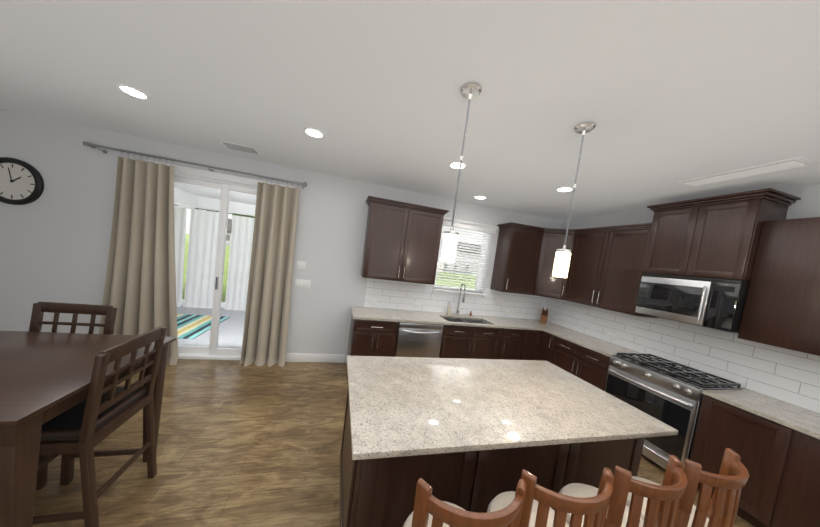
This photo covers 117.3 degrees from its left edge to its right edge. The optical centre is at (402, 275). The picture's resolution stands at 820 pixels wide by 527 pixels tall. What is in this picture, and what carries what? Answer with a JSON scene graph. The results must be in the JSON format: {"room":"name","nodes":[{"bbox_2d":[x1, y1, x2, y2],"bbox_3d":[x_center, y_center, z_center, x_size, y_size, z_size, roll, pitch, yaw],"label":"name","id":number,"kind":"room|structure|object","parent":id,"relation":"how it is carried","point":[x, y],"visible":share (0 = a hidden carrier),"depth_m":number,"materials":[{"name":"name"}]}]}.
{"room":"dining room and kitchen","nodes":[
{"label":"dining room and kitchen","id":0,"kind":"room"},
{"bbox_2d":[0,109,560,362],"bbox_3d":[-1.319,-0.094,3.758,8.820,2.780,0.200,6,4,-14],"label":"wall","id":1,"kind":"structure","parent":0,"point":[55,237],"depth_m":3.05,"materials":[{"name":"white paint"}]},
{"bbox_2d":[0,157,43,204],"bbox_3d":[-4.353,-1.055,2.784,0.510,0.510,0.045,6,4,-14],"label":"wall clock","id":2,"kind":"object","parent":1,"relation":"attached to","point":[21,182],"visible":1,"depth_m":2.80,"materials":[{"name":"black metal"}]},
{"bbox_2d":[83,141,306,188],"bbox_3d":[-2.474,-1.375,3.175,2.405,0.082,0.121,6,4,-14],"label":"curtain rod","id":3,"kind":"object","parent":1,"relation":"attached to","point":[88,144],"visible":1,"depth_m":3.08,"materials":[{"name":"grey metal"}]},
{"bbox_2d":[99,149,177,364],"bbox_3d":[-3.172,-0.184,3.069,0.869,2.577,0.159,6,4,-14],"label":"curtain","id":4,"kind":"object","parent":3,"relation":"hanging from","point":[140,289],"visible":0.81,"depth_m":3.06,"materials":[{"name":"fabric"}]},
{"bbox_2d":[239,176,299,366],"bbox_3d":[-1.792,-0.033,3.424,0.574,2.577,0.163,6,4,-14],"label":"curtain","id":5,"kind":"object","parent":3,"relation":"hanging from","point":[265,332],"visible":0.92,"depth_m":3.44,"materials":[{"name":"fabric"}]},
{"bbox_2d":[174,172,256,359],"bbox_3d":[-2.522,-0.066,3.442,1.542,2.466,0.140,6,4,-14],"label":"sliding door","id":6,"kind":"structure","parent":1,"relation":"in","point":[212,351],"depth_m":3.42,"materials":[{"name":"white plastic"}]},
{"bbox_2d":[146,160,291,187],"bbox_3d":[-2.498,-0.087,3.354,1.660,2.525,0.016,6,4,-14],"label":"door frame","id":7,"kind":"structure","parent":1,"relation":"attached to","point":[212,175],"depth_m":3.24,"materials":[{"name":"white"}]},
{"bbox_2d":[297,261,305,269],"bbox_3d":[-1.458,-0.152,3.610,0.120,0.116,0.007,6,4,-14],"label":"switch plate","id":8,"kind":"object","parent":1,"relation":"attached to","point":[300,264],"depth_m":3.61,"materials":[{"name":"white plastic"}]},
{"bbox_2d":[295,279,310,287],"bbox_3d":[-1.447,0.111,3.639,0.211,0.114,0.007,6,4,-14],"label":"switch plate","id":9,"kind":"object","parent":1,"relation":"attached to","point":[307,283],"depth_m":3.64,"materials":[{"name":"white plastic"}]},
{"bbox_2d":[361,200,444,284],"bbox_3d":[-0.006,-0.467,3.761,1.085,1.073,0.347,6,4,-14],"label":"upper cabinet","id":10,"kind":"object","parent":1,"relation":"attached to","point":[402,241],"depth_m":3.59,"materials":[{"name":"brown wood"}]},
{"bbox_2d":[364,278,547,319],"bbox_3d":[1.079,0.433,4.297,3.423,0.516,0.006,6,4,-14],"label":"tile backsplash","id":11,"kind":"structure","parent":1,"relation":"attached to","point":[389,294],"depth_m":4.21,"materials":[{"name":"white tile"}]},
{"bbox_2d":[432,226,487,298],"bbox_3d":[1.016,-0.258,4.279,0.990,1.212,0.210,6,4,-14],"label":"window","id":12,"kind":"structure","parent":1,"relation":"in","point":[479,286],"depth_m":4.33,"materials":[{"name":"white plastic"}]},
{"bbox_2d":[433,217,498,291],"bbox_3d":[1.058,-0.328,4.217,1.027,1.142,0.151,6,4,-14],"label":"window blinds","id":13,"kind":"object","parent":12,"relation":"attached to","point":[472,226],"visible":0.67,"depth_m":4.24,"materials":[{"name":"white plastic"}]},
{"bbox_2d":[490,224,544,295],"bbox_3d":[1.978,-0.248,4.253,0.648,1.073,0.387,6,4,-14],"label":"upper cabinet","id":14,"kind":"object","parent":1,"relation":"attached to","point":[517,262],"depth_m":4.12,"materials":[{"name":"brown wood"}]},
{"bbox_2d":[537,232,572,295],"bbox_3d":[2.469,-0.194,4.068,0.322,0.980,0.322,6,4,-14],"label":"upper cabinet","id":15,"kind":"object","parent":1,"relation":"attached to","point":[548,285],"depth_m":4.08,"materials":[{"name":"brown wood"}]},
{"bbox_2d":[32,359,753,526],"bbox_3d":[-0.598,1.671,0.225,8.820,0.060,7.710,6,4,-14],"label":"floor","id":16,"kind":"structure","parent":0,"point":[251,445],"depth_m":1.98,"materials":[{"name":"brown wood"}]},
{"bbox_2d":[29,301,116,489],"bbox_3d":[-2.480,0.764,1.701,0.476,1.068,0.507,6,4,-14],"label":"dining chair","id":17,"kind":"object","parent":16,"relation":"on","point":[39,309],"visible":0.25,"depth_m":1.87,"materials":[{"name":"brown wood"}]},
{"bbox_2d":[0,330,176,526],"bbox_3d":[-2.425,0.877,1.256,1.608,0.915,0.970,6,4,-14],"label":"dining table","id":18,"kind":"object","parent":16,"relation":"on","point":[45,377],"visible":0.71,"depth_m":1.20,"materials":[{"name":"brown wood"}]},
{"bbox_2d":[32,327,166,526],"bbox_3d":[-1.847,0.862,1.434,0.507,1.068,0.476,6,4,-14],"label":"dining chair","id":19,"kind":"object","parent":16,"relation":"on","point":[85,427],"visible":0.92,"depth_m":1.36,"materials":[{"name":"brown wood"}]},
{"bbox_2d":[346,314,398,378],"bbox_3d":[-0.459,0.988,3.653,0.608,0.868,0.617,6,4,-14],"label":"base cabinet","id":20,"kind":"object","parent":16,"relation":"on","point":[366,337],"depth_m":3.34,"materials":[{"name":"brown wood"}]},
{"bbox_2d":[395,322,443,357],"bbox_3d":[0.165,1.061,3.763,0.656,0.866,0.620,6,4,-14],"label":"dishwasher","id":21,"kind":"object","parent":16,"relation":"on","point":[424,340],"visible":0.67,"depth_m":3.49,"materials":[{"name":"silver metal"}]},
{"bbox_2d":[403,478,526,526],"bbox_3d":[0.156,1.172,0.949,0.394,1.024,0.388,6,4,-14],"label":"bar stool","id":22,"kind":"object","parent":16,"relation":"on","point":[430,510],"visible":0.98,"depth_m":0.77,"materials":[{"name":"brown wood"}]},
{"bbox_2d":[439,326,501,358],"bbox_3d":[0.916,1.245,4.019,0.949,0.655,0.617,6,4,-14],"label":"base cabinet","id":23,"kind":"object","parent":16,"relation":"on","point":[465,342],"depth_m":3.69,"materials":[{"name":"brown wood"}]},
{"bbox_2d":[340,390,644,526],"bbox_3d":[0.541,1.237,1.845,1.884,0.868,0.911,6,4,-14],"label":"kitchen island","id":24,"kind":"object","parent":16,"relation":"on","point":[378,492],"visible":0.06,"depth_m":1.33,"materials":[{"name":"brown wood"}]},
{"bbox_2d":[346,356,677,459],"bbox_3d":[0.611,0.797,1.746,1.941,0.030,1.000,6,4,-14],"label":"island countertop","id":25,"kind":"structure","parent":24,"relation":"on","point":[405,406],"depth_m":1.50,"materials":[{"name":"stone"}]},
{"bbox_2d":[474,326,523,359],"bbox_3d":[1.602,1.213,4.185,0.580,0.868,0.617,6,4,-14],"label":"base cabinet","id":26,"kind":"object","parent":16,"relation":"on","point":[509,338],"depth_m":3.85,"materials":[{"name":"brown wood"}]},
{"bbox_2d":[518,330,541,359],"bbox_3d":[1.936,1.251,4.250,0.384,0.868,0.660,6,4,-14],"label":"base cabinet","id":27,"kind":"object","parent":16,"relation":"on","point":[528,348],"depth_m":3.96,"materials":[{"name":"brown wood"}]},
{"bbox_2d":[351,306,562,330],"bbox_3d":[1.029,0.699,3.974,3.609,0.030,0.643,6,4,-14],"label":"countertop","id":28,"kind":"structure","parent":27,"relation":"on","point":[364,313],"depth_m":3.78,"materials":[{"name":"stone"}]},
{"bbox_2d":[447,302,450,314],"bbox_3d":[0.780,0.537,4.154,0.072,0.204,0.062,6,4,-14],"label":"soap dispenser","id":29,"kind":"object","parent":28,"relation":"on","point":[449,310],"visible":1,"depth_m":4.13,"materials":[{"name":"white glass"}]},
{"bbox_2d":[455,283,465,314],"bbox_3d":[0.991,0.393,4.082,0.117,0.552,0.218,6,4,-14],"label":"faucet","id":30,"kind":"object","parent":28,"relation":"on","point":[463,300],"visible":1,"depth_m":4.14,"materials":[{"name":"silver metal"}]},
{"bbox_2d":[442,317,488,323],"bbox_3d":[0.985,0.817,3.917,0.808,0.204,0.404,6,4,-14],"label":"sink","id":31,"kind":"object","parent":28,"relation":"in","point":[464,320],"visible":0.04,"depth_m":4.09,"materials":[{"name":"silver metal"}]},
{"bbox_2d":[523,319,570,329],"bbox_3d":[2.473,0.861,4.285,0.642,0.030,0.360,6,4,-14],"label":"countertop","id":32,"kind":"structure","parent":27,"relation":"on","point":[524,320],"depth_m":4.34,"materials":[{"name":"stone"}]},
{"bbox_2d":[540,307,547,322],"bbox_3d":[2.562,0.704,4.497,0.104,0.273,0.201,9,4,30],"label":"knife block","id":33,"kind":"object","parent":32,"relation":"on","point":[544,316],"visible":1,"depth_m":4.45,"materials":[{"name":"brown wood"}]},
{"bbox_2d":[534,331,557,363],"bbox_3d":[2.487,1.342,3.934,0.698,0.868,0.356,6,4,-14],"label":"base cabinet","id":34,"kind":"object","parent":16,"relation":"on","point":[547,342],"depth_m":3.85,"materials":[{"name":"brown wood"}]},
{"bbox_2d":[487,468,613,526],"bbox_3d":[0.530,1.213,1.046,0.390,1.024,0.388,6,4,-14],"label":"bar stool","id":35,"kind":"object","parent":16,"relation":"on","point":[540,502],"visible":0.92,"depth_m":0.86,"materials":[{"name":"brown wood"}]},
{"bbox_2d":[554,337,609,390],"bbox_3d":[2.630,1.391,3.485,0.636,0.868,0.872,6,4,-14],"label":"base cabinet","id":36,"kind":"object","parent":16,"relation":"on","point":[591,366],"depth_m":3.28,"materials":[{"name":"brown wood"}]},
{"bbox_2d":[543,326,642,356],"bbox_3d":[2.660,0.936,3.527,0.642,0.030,1.028,6,4,-14],"label":"countertop","id":37,"kind":"structure","parent":36,"relation":"on","point":[608,349],"depth_m":3.47,"materials":[{"name":"stone"}]},
{"bbox_2d":[559,455,687,526],"bbox_3d":[0.917,1.256,1.146,0.389,1.024,0.388,6,4,-14],"label":"bar stool","id":38,"kind":"object","parent":16,"relation":"on","point":[663,499],"visible":0.79,"depth_m":0.95,"materials":[{"name":"brown wood"}]},
{"bbox_2d":[604,352,744,469],"bbox_3d":[2.769,1.425,2.675,0.708,0.944,0.756,6,4,-14],"label":"range","id":39,"kind":"object","parent":16,"relation":"on","point":[667,391],"visible":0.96,"depth_m":2.46,"materials":[{"name":"silver metal"}]},
{"bbox_2d":[626,448,748,526],"bbox_3d":[1.292,1.296,1.242,0.390,1.024,0.388,6,4,-14],"label":"bar stool","id":40,"kind":"object","parent":16,"relation":"on","point":[728,481],"visible":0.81,"depth_m":1.05,"materials":[{"name":"brown wood"}]},
{"bbox_2d":[689,394,773,522],"bbox_3d":[2.972,1.527,2.103,0.636,0.868,0.454,6,4,-14],"label":"base cabinet","id":41,"kind":"object","parent":16,"relation":"on","point":[721,425],"depth_m":2.03,"materials":[{"name":"brown wood"}]},
{"bbox_2d":[750,422,819,526],"bbox_3d":[3.056,1.561,1.765,0.636,0.868,0.360,6,4,-14],"label":"base cabinet","id":42,"kind":"object","parent":16,"relation":"on","point":[781,464],"depth_m":1.78,"materials":[{"name":"brown wood"}]},
{"bbox_2d":[702,389,819,438],"bbox_3d":[3.057,1.094,1.926,0.642,0.030,0.758,6,4,-14],"label":"countertop","id":43,"kind":"structure","parent":42,"relation":"on","point":[802,420],"depth_m":2.00,"materials":[{"name":"stone"}]},
{"bbox_2d":[0,0,819,220],"bbox_3d":[-0.240,-1.150,0.034,8.820,0.080,7.710,6,4,-14],"label":"ceiling","id":44,"kind":"structure","parent":0,"point":[665,96],"depth_m":1.55,"materials":[{"name":"white paint"}]},
{"bbox_2d":[115,83,150,100],"bbox_3d":[-2.177,-1.485,2.023,0.197,0.008,0.197,9,4,31],"label":"recessed light","id":45,"kind":"object","parent":44,"relation":"in","point":[141,95],"depth_m":2.01,"materials":[{"name":"white"}]},
{"bbox_2d":[218,140,262,155],"bbox_3d":[-1.908,-1.511,2.965,0.390,0.016,0.240,6,4,-14],"label":"ceiling vent","id":46,"kind":"object","parent":44,"relation":"in","point":[233,146],"depth_m":2.93,"materials":[{"name":"white metal"}]},
{"bbox_2d":[303,127,324,138],"bbox_3d":[-0.825,-1.335,2.339,0.197,0.008,0.197,9,4,31],"label":"recessed light","id":47,"kind":"object","parent":44,"relation":"in","point":[312,132],"depth_m":2.33,"materials":[{"name":"white"}]},
{"bbox_2d":[449,162,466,168],"bbox_3d":[0.595,-1.178,2.671,0.197,0.008,0.197,9,4,31],"label":"recessed light","id":48,"kind":"object","parent":44,"relation":"in","point":[454,165],"depth_m":2.66,"materials":[{"name":"white"}]},
{"bbox_2d":[440,82,481,263],"bbox_3d":[0.350,-0.604,1.543,0.124,1.054,0.124,6,4,-14],"label":"pendant light","id":49,"kind":"object","parent":44,"relation":"hanging from","point":[469,91],"visible":1,"depth_m":1.53,"materials":[{"name":"white glass"}]},
{"bbox_2d":[474,196,486,199],"bbox_3d":[1.179,-1.178,3.762,0.197,0.008,0.197,9,4,31],"label":"recessed light","id":50,"kind":"object","parent":44,"relation":"in","point":[476,197],"depth_m":3.76,"materials":[{"name":"white"}]},
{"bbox_2d":[555,187,572,191],"bbox_3d":[1.938,-1.029,2.979,0.197,0.008,0.197,9,4,31],"label":"recessed light","id":51,"kind":"object","parent":44,"relation":"in","point":[561,189],"depth_m":2.97,"materials":[{"name":"white"}]},
{"bbox_2d":[552,121,595,277],"bbox_3d":[1.197,-0.511,1.762,0.124,1.054,0.124,6,4,-14],"label":"pendant light","id":52,"kind":"object","parent":44,"relation":"hanging from","point":[562,262],"visible":1,"depth_m":1.75,"materials":[{"name":"white glass"}]},
{"bbox_2d":[676,157,816,186],"bbox_3d":[2.821,-0.853,2.105,0.220,0.016,0.670,6,4,-14],"label":"ceiling vent","id":53,"kind":"object","parent":44,"relation":"in","point":[786,164],"depth_m":2.01,"materials":[{"name":"white metal"}]},
{"bbox_2d":[560,185,819,333],"bbox_3d":[3.754,0.728,1.106,0.200,2.780,7.510,6,4,-14],"label":"wall","id":54,"kind":"structure","parent":0,"point":[807,205],"depth_m":3.28,"materials":[{"name":"white paint"}]},
{"bbox_2d":[557,224,657,317],"bbox_3d":[2.910,-0.081,3.521,0.386,1.073,1.073,6,4,-14],"label":"upper cabinet","id":55,"kind":"object","parent":54,"relation":"attached to","point":[604,271],"depth_m":3.39,"materials":[{"name":"brown wood"}]},
{"bbox_2d":[641,204,688,276],"bbox_3d":[3.123,-0.357,2.754,0.416,0.740,0.442,6,4,-14],"label":"upper cabinet","id":56,"kind":"object","parent":54,"relation":"attached to","point":[663,238],"depth_m":2.77,"materials":[{"name":"brown wood"}]},
{"bbox_2d":[547,298,819,413],"bbox_3d":[3.076,0.753,3.305,0.006,0.516,2.880,6,4,-14],"label":"tile backsplash","id":57,"kind":"structure","parent":54,"relation":"attached to","point":[789,376],"depth_m":2.63,"materials":[{"name":"white tile"}]},
{"bbox_2d":[607,332,616,339],"bbox_3d":[2.990,0.859,3.564,0.006,0.072,0.120,6,4,-14],"label":"electrical outlet plate","id":58,"kind":"object","parent":57,"relation":"attached to","point":[609,335],"depth_m":3.56,"materials":[{"name":"white plastic"}]},
{"bbox_2d":[677,192,792,281],"bbox_3d":[3.200,-0.326,2.443,0.416,0.740,0.442,6,4,-14],"label":"upper cabinet","id":59,"kind":"object","parent":54,"relation":"attached to","point":[721,238],"depth_m":2.33,"materials":[{"name":"brown wood"}]},
{"bbox_2d":[635,274,749,332],"bbox_3d":[3.061,0.257,2.632,0.458,0.466,0.754,6,4,-14],"label":"microwave","id":60,"kind":"object","parent":59,"relation":"attached to","point":[718,304],"visible":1,"depth_m":2.48,"materials":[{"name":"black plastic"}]},
{"bbox_2d":[738,216,819,355],"bbox_3d":[3.342,0.094,1.896,0.327,1.053,0.756,6,4,-14],"label":"upper cabinet","id":61,"kind":"object","parent":54,"relation":"attached to","point":[763,246],"depth_m":2.04,"materials":[{"name":"brown wood"}]},
{"bbox_3d":[-4.545,-0.178,-1.040,0.200,2.780,7.510,6,4,-14],"label":"wall","id":62,"kind":"structure","parent":0,"visible":0},
{"bbox_2d":[285,353,344,362],"bbox_3d":[-1.353,1.240,3.770,0.960,0.130,0.013,6,4,-14],"label":"baseboard","id":63,"kind":"structure","parent":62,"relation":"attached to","point":[303,357],"depth_m":3.76,"materials":[{"name":"white"}]},
{"label":"outside","id":64,"kind":"structure","parent":0,"visible":0},
{"bbox_2d":[177,305,245,347],"bbox_3d":[-4.436,0.902,4.710,6.300,0.060,2.938,6,4,-14],"label":"floor","id":65,"kind":"structure","parent":64,"point":[223,326],"depth_m":4.67,"materials":[{"name":"grey"}]},
{"bbox_2d":[177,314,228,338],"bbox_3d":[-4.107,0.911,4.657,1.050,0.012,1.400,6,4,-14],"label":"rug","id":66,"kind":"object","parent":65,"relation":"on","point":[197,327],"depth_m":4.71,"materials":[{"name":"multicoloured fabric"}]},
{"bbox_2d":[174,187,255,307],"bbox_3d":[-4.271,-0.405,4.622,6.300,2.580,2.938,6,4,-14],"label":"columns","id":67,"kind":"structure","parent":65,"relation":"on","point":[213,204],"depth_m":5.80,"materials":[{"name":"white plastic"}]},
{"bbox_2d":[174,205,253,216],"bbox_3d":[-4.426,-1.496,5.685,6.000,0.019,0.020,6,4,-14],"label":"curtain rod","id":68,"kind":"object","parent":67,"relation":"attached to","point":[218,211],"depth_m":5.72,"materials":[{"name":"grey metal"}]},
{"bbox_2d":[174,207,186,306],"bbox_3d":[-5.298,-0.466,5.552,0.788,2.278,0.108,6,4,-14],"label":"curtain","id":69,"kind":"object","parent":68,"relation":"hanging from","point":[178,254],"depth_m":5.62,"materials":[{"name":"grey fabric"}]},
{"bbox_2d":[183,209,219,308],"bbox_3d":[-4.551,-0.384,5.745,0.699,2.278,0.098,6,4,-14],"label":"curtain","id":70,"kind":"object","parent":68,"relation":"hanging from","point":[199,290],"depth_m":5.75,"materials":[{"name":"grey fabric"}]},
{"bbox_2d":[224,214,254,310],"bbox_3d":[-3.757,-0.297,5.952,0.690,2.278,0.108,6,4,-14],"label":"curtain","id":71,"kind":"object","parent":68,"relation":"hanging from","point":[236,281],"depth_m":5.94,"materials":[{"name":"grey fabric"}]},
{"bbox_2d":[174,182,256,204],"bbox_3d":[-4.104,-1.721,4.533,6.300,0.080,2.938,6,4,-14],"label":"porch ceiling","id":72,"kind":"structure","parent":67,"relation":"on","point":[214,193],"depth_m":5.08,"materials":[{"name":"white paint"}]},
{"bbox_2d":[182,234,476,301],"bbox_3d":[-30.811,-10.555,127.838,240.000,0.300,255.685,6,4,-14],"label":"lawn","id":73,"kind":"structure","parent":64,"point":[225,270],"depth_m":23.46,"materials":[{"name":"green plant"}]},
{"bbox_2d":[226,219,231,245],"bbox_3d":[-37.455,-9.728,56.768,12.800,5.900,10.800,6,4,-14],"label":"house","id":74,"kind":"structure","parent":73,"relation":"on","point":[230,229],"depth_m":52.18,"materials":[{"name":"grey"}]},
{"bbox_2d":[437,269,470,280],"bbox_3d":[0.471,-0.811,30.822,18.012,1.270,0.040,6,4,-14],"label":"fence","id":75,"kind":"object","parent":73,"relation":"on","point":[454,273],"depth_m":32.41,"materials":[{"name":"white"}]},
{"bbox_2d":[440,240,480,274],"bbox_3d":[15.659,-5.092,68.315,11.800,8.500,10.800,6,4,-14],"label":"house","id":76,"kind":"structure","parent":73,"relation":"on","point":[463,257],"depth_m":63.67,"materials":[{"name":"grey"}]}
]}

